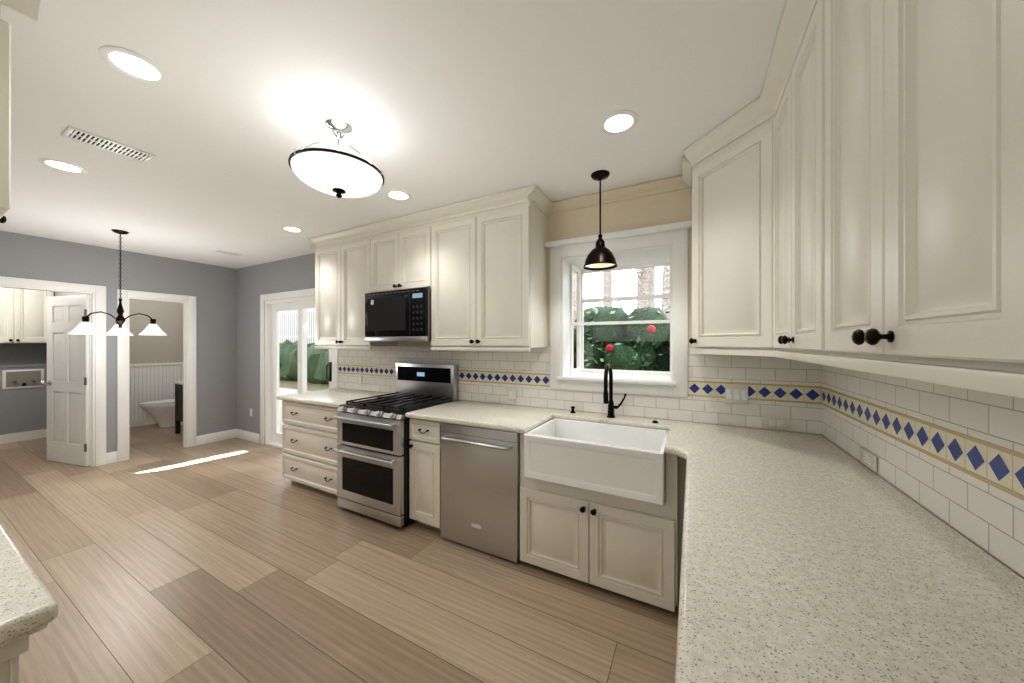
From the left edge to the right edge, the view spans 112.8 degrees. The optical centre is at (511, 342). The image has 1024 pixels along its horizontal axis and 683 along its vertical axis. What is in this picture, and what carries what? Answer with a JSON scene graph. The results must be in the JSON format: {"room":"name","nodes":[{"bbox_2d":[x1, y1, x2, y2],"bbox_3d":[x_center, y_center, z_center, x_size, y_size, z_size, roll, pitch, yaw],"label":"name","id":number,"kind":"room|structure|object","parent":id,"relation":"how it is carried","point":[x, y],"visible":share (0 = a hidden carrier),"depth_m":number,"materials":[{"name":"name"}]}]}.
{"room":"kitchen","nodes":[
{"label":"kitchen","id":0,"kind":"room"},
{"bbox_2d":[0,364,46,443],"bbox_3d":[-7.626,0.892,4.533,0.114,1.125,1.763,0,0,28],"label":"wall","id":1,"kind":"structure","parent":0,"point":[23,409],"depth_m":5.07,"materials":[{"name":"grey paint"}]},
{"bbox_2d":[2,369,43,389],"bbox_3d":[-7.267,0.535,5.064,0.050,0.280,0.360,0,0,28],"label":"washer outlet box","id":2,"kind":"object","parent":1,"relation":"attached to","point":[24,378],"visible":1,"depth_m":5.06,"materials":[{"name":"white plastic"}]},
{"bbox_2d":[0,343,46,365],"bbox_3d":[-7.729,0.155,4.591,0.120,2.600,1.710,0,0,28],"label":"wall","id":3,"kind":"structure","parent":0,"point":[23,353],"depth_m":5.13,"materials":[{"name":"grey paint"}]},
{"bbox_2d":[0,287,53,342],"bbox_3d":[-7.272,-0.460,4.944,0.353,0.930,0.689,0,0,28],"label":"upper cabinet","id":4,"kind":"object","parent":3,"relation":"attached to","point":[23,315],"visible":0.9,"depth_m":4.94,"materials":[{"name":"beige paint"}]},
{"bbox_2d":[55,292,88,295],"bbox_3d":[-6.177,0.155,4.763,2.700,2.600,0.007,0,0,28],"label":"wall","id":5,"kind":"structure","parent":0,"point":[56,293],"depth_m":4.92,"materials":[{"name":"grey paint"}]},
{"bbox_2d":[0,231,236,452],"bbox_3d":[-5.620,0.155,2.807,0.120,2.600,5.600,0,0,28],"label":"wall","id":6,"kind":"structure","parent":0,"point":[212,289],"depth_m":4.47,"materials":[{"name":"grey paint"}]},
{"bbox_2d":[0,276,105,466],"bbox_3d":[-5.158,0.388,3.677,0.152,2.135,0.980,0,0,28],"label":"door frame","id":7,"kind":"structure","parent":6,"relation":"attached to","point":[97,394],"depth_m":4.01,"materials":[{"name":"white wood"}]},
{"bbox_2d":[40,294,88,465],"bbox_3d":[-5.383,0.439,4.088,0.790,2.020,0.255,0,0,28],"label":"door","id":8,"kind":"structure","parent":6,"relation":"in","point":[67,382],"depth_m":4.09,"materials":[{"name":"white wood"}]},
{"bbox_2d":[117,289,196,461],"bbox_3d":[-4.709,0.398,4.520,0.152,2.115,0.750,0,0,28],"label":"door frame","id":9,"kind":"structure","parent":6,"relation":"attached to","point":[189,371],"depth_m":4.62,"materials":[{"name":"white wood"}]},
{"bbox_2d":[106,429,259,463],"bbox_3d":[-5.267,1.387,2.619,0.680,0.135,5.599,0,0,28],"label":"baseboard","id":10,"kind":"structure","parent":6,"relation":"attached to","point":[111,457],"depth_m":5.00,"materials":[{"name":"white wood"}]},
{"bbox_2d":[129,299,182,426],"bbox_3d":[-6.575,0.155,6.027,0.150,2.600,1.650,0,0,28],"label":"wall","id":11,"kind":"structure","parent":0,"point":[155,366],"depth_m":6.12,"materials":[{"name":"beige paint"}]},
{"bbox_2d":[0,423,678,682],"bbox_3d":[-4.105,1.505,2.228,11.100,0.100,6.400,0,0,28],"label":"floor","id":12,"kind":"structure","parent":0,"point":[162,555],"depth_m":1.99,"materials":[{"name":"brown wood"}]},
{"bbox_2d":[0,636,28,682],"bbox_3d":[-1.896,1.024,0.831,1.712,0.862,0.616,0,0,28],"label":"base cabinet","id":13,"kind":"object","parent":12,"relation":"on","point":[9,661],"visible":0.42,"depth_m":0.69,"materials":[{"name":"beige paint"}]},
{"bbox_2d":[0,523,57,647],"bbox_3d":[-1.911,0.566,0.826,1.810,0.052,0.704,0,0,28],"label":"countertop","id":14,"kind":"structure","parent":13,"relation":"on","point":[28,604],"depth_m":0.72,"materials":[{"name":"stone"}]},
{"bbox_2d":[139,379,182,427],"bbox_3d":[-6.009,1.060,5.994,0.400,0.790,0.777,0,0,28],"label":"toilet","id":15,"kind":"object","parent":12,"relation":"on","point":[161,413],"visible":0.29,"depth_m":5.83,"materials":[{"name":"white ceramic"}]},
{"bbox_2d":[173,381,182,433],"bbox_3d":[-4.926,0.990,5.635,0.730,0.930,0.805,0,0,28],"label":"bathroom vanity","id":16,"kind":"object","parent":12,"relation":"on","point":[178,401],"visible":0.15,"depth_m":5.38,"materials":[{"name":"grey wood"}]},
{"bbox_2d":[282,400,338,494],"bbox_3d":[-1.784,1.018,3.552,1.015,0.873,0.680,0,0,28],"label":"base cabinet","id":17,"kind":"object","parent":12,"relation":"on","point":[309,443],"visible":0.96,"depth_m":3.29,"materials":[{"name":"beige paint"}]},
{"bbox_2d":[277,388,395,407],"bbox_3d":[-1.798,0.560,3.550,1.036,0.040,0.697,0,0,28],"label":"countertop","id":18,"kind":"structure","parent":17,"relation":"on","point":[336,397],"depth_m":3.43,"materials":[{"name":"stone"}]},
{"bbox_2d":[333,362,457,526],"bbox_3d":[-1.034,0.830,3.073,0.755,1.250,0.780,0,0,28],"label":"range","id":19,"kind":"object","parent":12,"relation":"on","point":[372,449],"visible":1,"depth_m":2.81,"materials":[{"name":"silver metal"}]},
{"bbox_2d":[408,418,440,529],"bbox_3d":[-0.527,1.018,2.877,0.317,0.873,0.692,0,0,28],"label":"base cabinet","id":20,"kind":"object","parent":12,"relation":"on","point":[424,446],"visible":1,"depth_m":2.60,"materials":[{"name":"beige paint"}]},
{"bbox_2d":[441,422,519,562],"bbox_3d":[-0.112,1.020,2.629,0.645,0.870,0.703,0,0,28],"label":"dishwasher","id":21,"kind":"object","parent":12,"relation":"on","point":[480,489],"visible":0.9,"depth_m":2.35,"materials":[{"name":"silver metal"}]},
{"bbox_2d":[520,421,686,611],"bbox_3d":[0.651,1.018,2.251,1.054,0.873,0.692,0,0,28],"label":"base cabinet","id":22,"kind":"object","parent":12,"relation":"on","point":[631,548],"visible":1,"depth_m":1.95,"materials":[{"name":"beige paint"}]},
{"bbox_3d":[0.533,1.018,0.294,0.692,0.873,2.940,0,0,28],"label":"base cabinet","id":23,"kind":"object","parent":12,"relation":"on","visible":0},
{"bbox_2d":[405,400,1023,682],"bbox_3d":[-0.182,0.560,1.036,2.652,0.040,3.619,0,0,28],"label":"countertop","id":24,"kind":"structure","parent":23,"relation":"on","point":[810,558],"depth_m":0.80,"materials":[{"name":"stone"}]},
{"bbox_2d":[524,418,668,505],"bbox_3d":[0.551,0.707,2.176,0.804,0.272,0.524,0,0,28],"label":"farmhouse sink","id":25,"kind":"object","parent":24,"relation":"in","point":[628,462],"visible":0.85,"depth_m":1.99,"materials":[{"name":"white ceramic"}]},
{"bbox_2d":[603,364,626,417],"bbox_3d":[0.721,0.343,2.386,0.143,0.393,0.219,0,0,28],"label":"faucet","id":26,"kind":"object","parent":24,"relation":"on","point":[610,402],"visible":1,"depth_m":2.45,"materials":[{"name":"black metal"}]},
{"bbox_2d":[0,0,786,268],"bbox_3d":[-4.105,-1.195,2.228,11.100,0.100,6.400,0,0,28],"label":"ceiling","id":27,"kind":"structure","parent":0,"point":[437,103],"depth_m":1.62,"materials":[{"name":"white paint"}]},
{"bbox_2d":[0,0,23,222],"bbox_3d":[-1.866,-0.739,1.019,0.477,0.650,0.367,0,0,28],"label":"upper cabinet","id":28,"kind":"object","parent":27,"relation":"hanging from","point":[16,5],"depth_m":1.07,"materials":[{"name":"beige paint"}]},
{"bbox_2d":[38,158,87,173],"bbox_3d":[-2.897,-1.143,2.197,0.195,0.011,0.195,0,0,28],"label":"recessed light","id":29,"kind":"object","parent":27,"relation":"in","point":[62,165],"visible":1,"depth_m":2.19,"materials":[{"name":"white plastic"}]},
{"bbox_2d":[61,126,155,163],"bbox_3d":[-2.326,-1.141,1.973,0.170,0.006,0.330,0,0,28],"label":"ceiling vent","id":30,"kind":"object","parent":27,"relation":"in","point":[79,135],"visible":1,"depth_m":1.95,"materials":[{"name":"white metal"}]},
{"bbox_2d":[68,229,165,335],"bbox_3d":[-4.054,-0.613,3.476,0.630,1.062,0.646,0,0,28],"label":"chandelier","id":31,"kind":"object","parent":27,"relation":"hanging from","point":[85,326],"visible":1,"depth_m":3.47,"materials":[{"name":"white glass"}]},
{"bbox_2d":[99,45,168,84],"bbox_3d":[-1.553,-1.143,1.403,0.195,0.011,0.195,0,0,28],"label":"recessed light","id":32,"kind":"object","parent":27,"relation":"in","point":[133,64],"visible":1,"depth_m":1.39,"materials":[{"name":"white plastic"}]},
{"bbox_2d":[212,250,241,256],"bbox_3d":[-3.614,-1.141,4.322,0.140,0.006,0.270,0,0,28],"label":"ceiling vent","id":33,"kind":"object","parent":27,"relation":"in","point":[227,253],"visible":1,"depth_m":4.32,"materials":[{"name":"white metal"}]},
{"bbox_2d":[281,226,303,232],"bbox_3d":[-2.205,-1.143,3.415,0.195,0.011,0.195,0,0,28],"label":"recessed light","id":34,"kind":"object","parent":27,"relation":"in","point":[293,229],"visible":0.98,"depth_m":3.42,"materials":[{"name":"white"}]},
{"bbox_2d":[288,117,383,197],"bbox_3d":[-0.910,-0.953,1.782,0.446,0.383,0.453,0,0,28],"label":"flush fixture","id":35,"kind":"object","parent":27,"relation":"attached to","point":[338,173],"visible":1,"depth_m":1.69,"materials":[{"name":"white glass"}]},
{"bbox_2d":[385,189,411,200],"bbox_3d":[-0.878,-1.143,2.630,0.195,0.011,0.195,0,0,28],"label":"recessed light","id":36,"kind":"object","parent":27,"relation":"in","point":[397,195],"visible":1,"depth_m":2.62,"materials":[{"name":"white plastic"}]},
{"bbox_2d":[583,170,616,270],"bbox_3d":[0.599,-0.830,2.309,0.224,0.628,0.224,0,0,28],"label":"light","id":37,"kind":"object","parent":27,"relation":"hanging from","point":[600,256],"visible":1,"depth_m":2.28,"materials":[{"name":"black metal"}]},
{"bbox_2d":[599,110,638,134],"bbox_3d":[0.554,-1.143,1.767,0.195,0.011,0.195,0,0,28],"label":"recessed light","id":38,"kind":"object","parent":27,"relation":"in","point":[618,122],"visible":1,"depth_m":1.76,"materials":[{"name":"white"}]},
{"bbox_2d":[237,188,821,434],"bbox_3d":[-1.224,0.155,3.726,7.020,2.600,0.150,0,0,28],"label":"wall","id":39,"kind":"structure","parent":0,"point":[254,282],"depth_m":4.36,"materials":[{"name":"grey paint"}]},
{"bbox_2d":[260,288,337,448],"bbox_3d":[-2.831,0.380,4.559,1.740,2.150,0.188,0,0,28],"label":"sliding glass door","id":40,"kind":"structure","parent":39,"relation":"in","point":[270,432],"depth_m":4.86,"materials":[{"name":"white"}]},
{"bbox_2d":[311,225,397,348],"bbox_3d":[-1.700,-0.553,3.694,0.890,1.176,0.352,0,0,28],"label":"upper cabinet","id":41,"kind":"object","parent":39,"relation":"attached to","point":[342,260],"depth_m":3.52,"materials":[{"name":"beige paint"}]},
{"bbox_2d":[371,209,430,292],"bbox_3d":[-0.967,-0.811,3.304,0.770,0.661,0.352,0,0,28],"label":"upper cabinet","id":42,"kind":"object","parent":39,"relation":"attached to","point":[400,246],"depth_m":3.13,"materials":[{"name":"beige paint"}]},
{"bbox_2d":[365,287,430,341],"bbox_3d":[-0.982,-0.245,3.275,0.766,0.466,0.415,0,0,28],"label":"microwave","id":43,"kind":"object","parent":42,"relation":"attached to","point":[404,315],"visible":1,"depth_m":3.06,"materials":[{"name":"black metal"}]},
{"bbox_2d":[431,186,550,348],"bbox_3d":[-0.208,-0.553,2.901,0.948,1.176,0.352,0,0,28],"label":"upper cabinet","id":44,"kind":"object","parent":39,"relation":"attached to","point":[478,266],"depth_m":2.71,"materials":[{"name":"beige paint"}]},
{"bbox_2d":[338,346,813,433],"bbox_3d":[-0.132,0.287,3.043,4.449,0.503,0.029,0,0,28],"label":"tile backsplash","id":45,"kind":"structure","parent":39,"relation":"attached to","point":[778,387],"depth_m":2.52,"materials":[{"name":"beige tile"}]},
{"bbox_2d":[358,375,361,384],"bbox_3d":[-1.743,0.425,3.901,0.070,0.115,0.008,0,0,28],"label":"outlet","id":46,"kind":"object","parent":45,"relation":"attached to","point":[359,379],"visible":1,"depth_m":3.90,"materials":[{"name":"white plastic"}]},
{"bbox_2d":[509,388,515,401],"bbox_3d":[0.005,0.455,2.970,0.072,0.116,0.010,0,0,28],"label":"switch plate","id":47,"kind":"object","parent":45,"relation":"attached to","point":[512,394],"visible":1,"depth_m":2.97,"materials":[{"name":"white plastic"}]},
{"bbox_2d":[725,385,747,403],"bbox_3d":[1.453,0.333,2.200,0.125,0.118,0.010,0,0,28],"label":"switch plate","id":48,"kind":"object","parent":45,"relation":"attached to","point":[736,394],"visible":1,"depth_m":2.20,"materials":[{"name":"white plastic"}]},
{"bbox_2d":[762,417,789,429],"bbox_3d":[1.634,0.495,2.105,0.140,0.066,0.008,0,0,28],"label":"outlet","id":49,"kind":"object","parent":45,"relation":"attached to","point":[774,422],"visible":1,"depth_m":2.10,"materials":[{"name":"white plastic"}]},
{"bbox_2d":[544,220,691,397],"bbox_3d":[0.872,-0.223,2.779,1.066,1.195,0.595,0,0,28],"label":"window","id":50,"kind":"structure","parent":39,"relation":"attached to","point":[565,374],"depth_m":2.68,"materials":[{"name":"white wood"}]},
{"bbox_2d":[548,175,690,214],"bbox_3d":[0.752,-1.105,2.555,1.066,0.075,0.060,0,0,28],"label":"crown molding","id":51,"kind":"structure","parent":39,"relation":"attached to","point":[640,190],"depth_m":2.52,"materials":[{"name":"beige wood"}]},
{"bbox_2d":[824,436,1023,578],"bbox_3d":[0.585,0.155,-0.475,0.120,2.600,5.870,0,0,28],"label":"wall","id":52,"kind":"structure","parent":0,"point":[937,516],"depth_m":1.04,"materials":[{"name":"beige"}]},
{"bbox_2d":[690,92,769,351],"bbox_3d":[1.147,-0.559,1.800,0.345,1.164,0.345,0,0,28],"label":"upper cabinet","id":53,"kind":"object","parent":52,"relation":"attached to","point":[730,164],"depth_m":1.76,"materials":[{"name":"beige paint"}]},
{"bbox_2d":[770,0,813,359],"bbox_3d":[1.203,-0.553,1.190,0.352,1.176,0.688,0,0,28],"label":"upper cabinet","id":54,"kind":"object","parent":52,"relation":"attached to","point":[792,90],"depth_m":1.24,"materials":[{"name":"beige paint"}]},
{"bbox_2d":[814,0,1013,387],"bbox_3d":[0.878,-0.553,0.578,0.352,1.176,0.698,0,0,28],"label":"upper cabinet","id":55,"kind":"object","parent":52,"relation":"attached to","point":[853,175],"depth_m":0.59,"materials":[{"name":"beige paint"}]},
{"bbox_2d":[814,354,1023,576],"bbox_3d":[0.969,0.287,0.418,0.039,0.503,3.570,0,0,28],"label":"tile backsplash","id":56,"kind":"structure","parent":52,"relation":"attached to","point":[953,457],"depth_m":1.03,"materials":[{"name":"beige tile"}]},
{"bbox_2d":[861,448,876,472],"bbox_3d":[1.529,0.500,1.458,0.008,0.066,0.140,0,0,28],"label":"outlet","id":57,"kind":"object","parent":56,"relation":"attached to","point":[868,459],"visible":0.96,"depth_m":1.45,"materials":[{"name":"white plastic"}]},
{"bbox_2d":[1014,0,1023,387],"bbox_3d":[0.550,-0.553,-0.038,0.352,1.176,0.698,0,0,28],"label":"upper cabinet","id":58,"kind":"object","parent":52,"relation":"attached to","point":[1018,4],"depth_m":0.39,"materials":[{"name":"beige paint"}]},
{"label":"outside","id":59,"kind":"structure","parent":0,"visible":0},
{"bbox_2d":[279,380,328,390],"bbox_3d":[-7.358,1.535,18.794,48.000,0.080,39.000,0,0,28],"label":"ground","id":60,"kind":"structure","parent":59,"point":[292,384],"depth_m":11.97,"materials":[{"name":"beige concrete"}]},
{"bbox_2d":[279,388,310,428],"bbox_3d":[-8.209,1.477,9.739,19.000,0.034,2.990,0,0,28],"label":"patio","id":61,"kind":"structure","parent":60,"relation":"on","point":[285,391],"depth_m":9.84,"materials":[{"name":"beige concrete"}]},
{"bbox_2d":[279,308,314,343],"bbox_3d":[-12.294,-0.175,17.489,20.510,3.340,0.060,0,0,28],"label":"fence","id":62,"kind":"object","parent":60,"relation":"on","point":[291,326],"depth_m":16.65,"materials":[{"name":"grey wood"}]},
{"bbox_2d":[279,340,328,383],"bbox_3d":[-9.832,0.835,14.406,15.244,1.987,1.709,0,0,28],"label":"hedge","id":63,"kind":"object","parent":60,"relation":"on","point":[311,361],"depth_m":12.86,"materials":[{"name":"green plant"}]},
{"bbox_2d":[574,302,669,371],"bbox_3d":[1.753,0.516,4.306,3.298,2.083,1.862,0,0,28],"label":"bush","id":64,"kind":"object","parent":60,"relation":"on","point":[590,344],"depth_m":3.96,"materials":[{"name":"green plant"}]},
{"bbox_2d":[574,266,669,327],"bbox_3d":[3.183,-3.994,10.618,9.585,11.006,8.367,0,0,28],"label":"tree","id":65,"kind":"object","parent":60,"relation":"on","point":[650,283],"depth_m":7.95,"materials":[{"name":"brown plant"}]}
]}

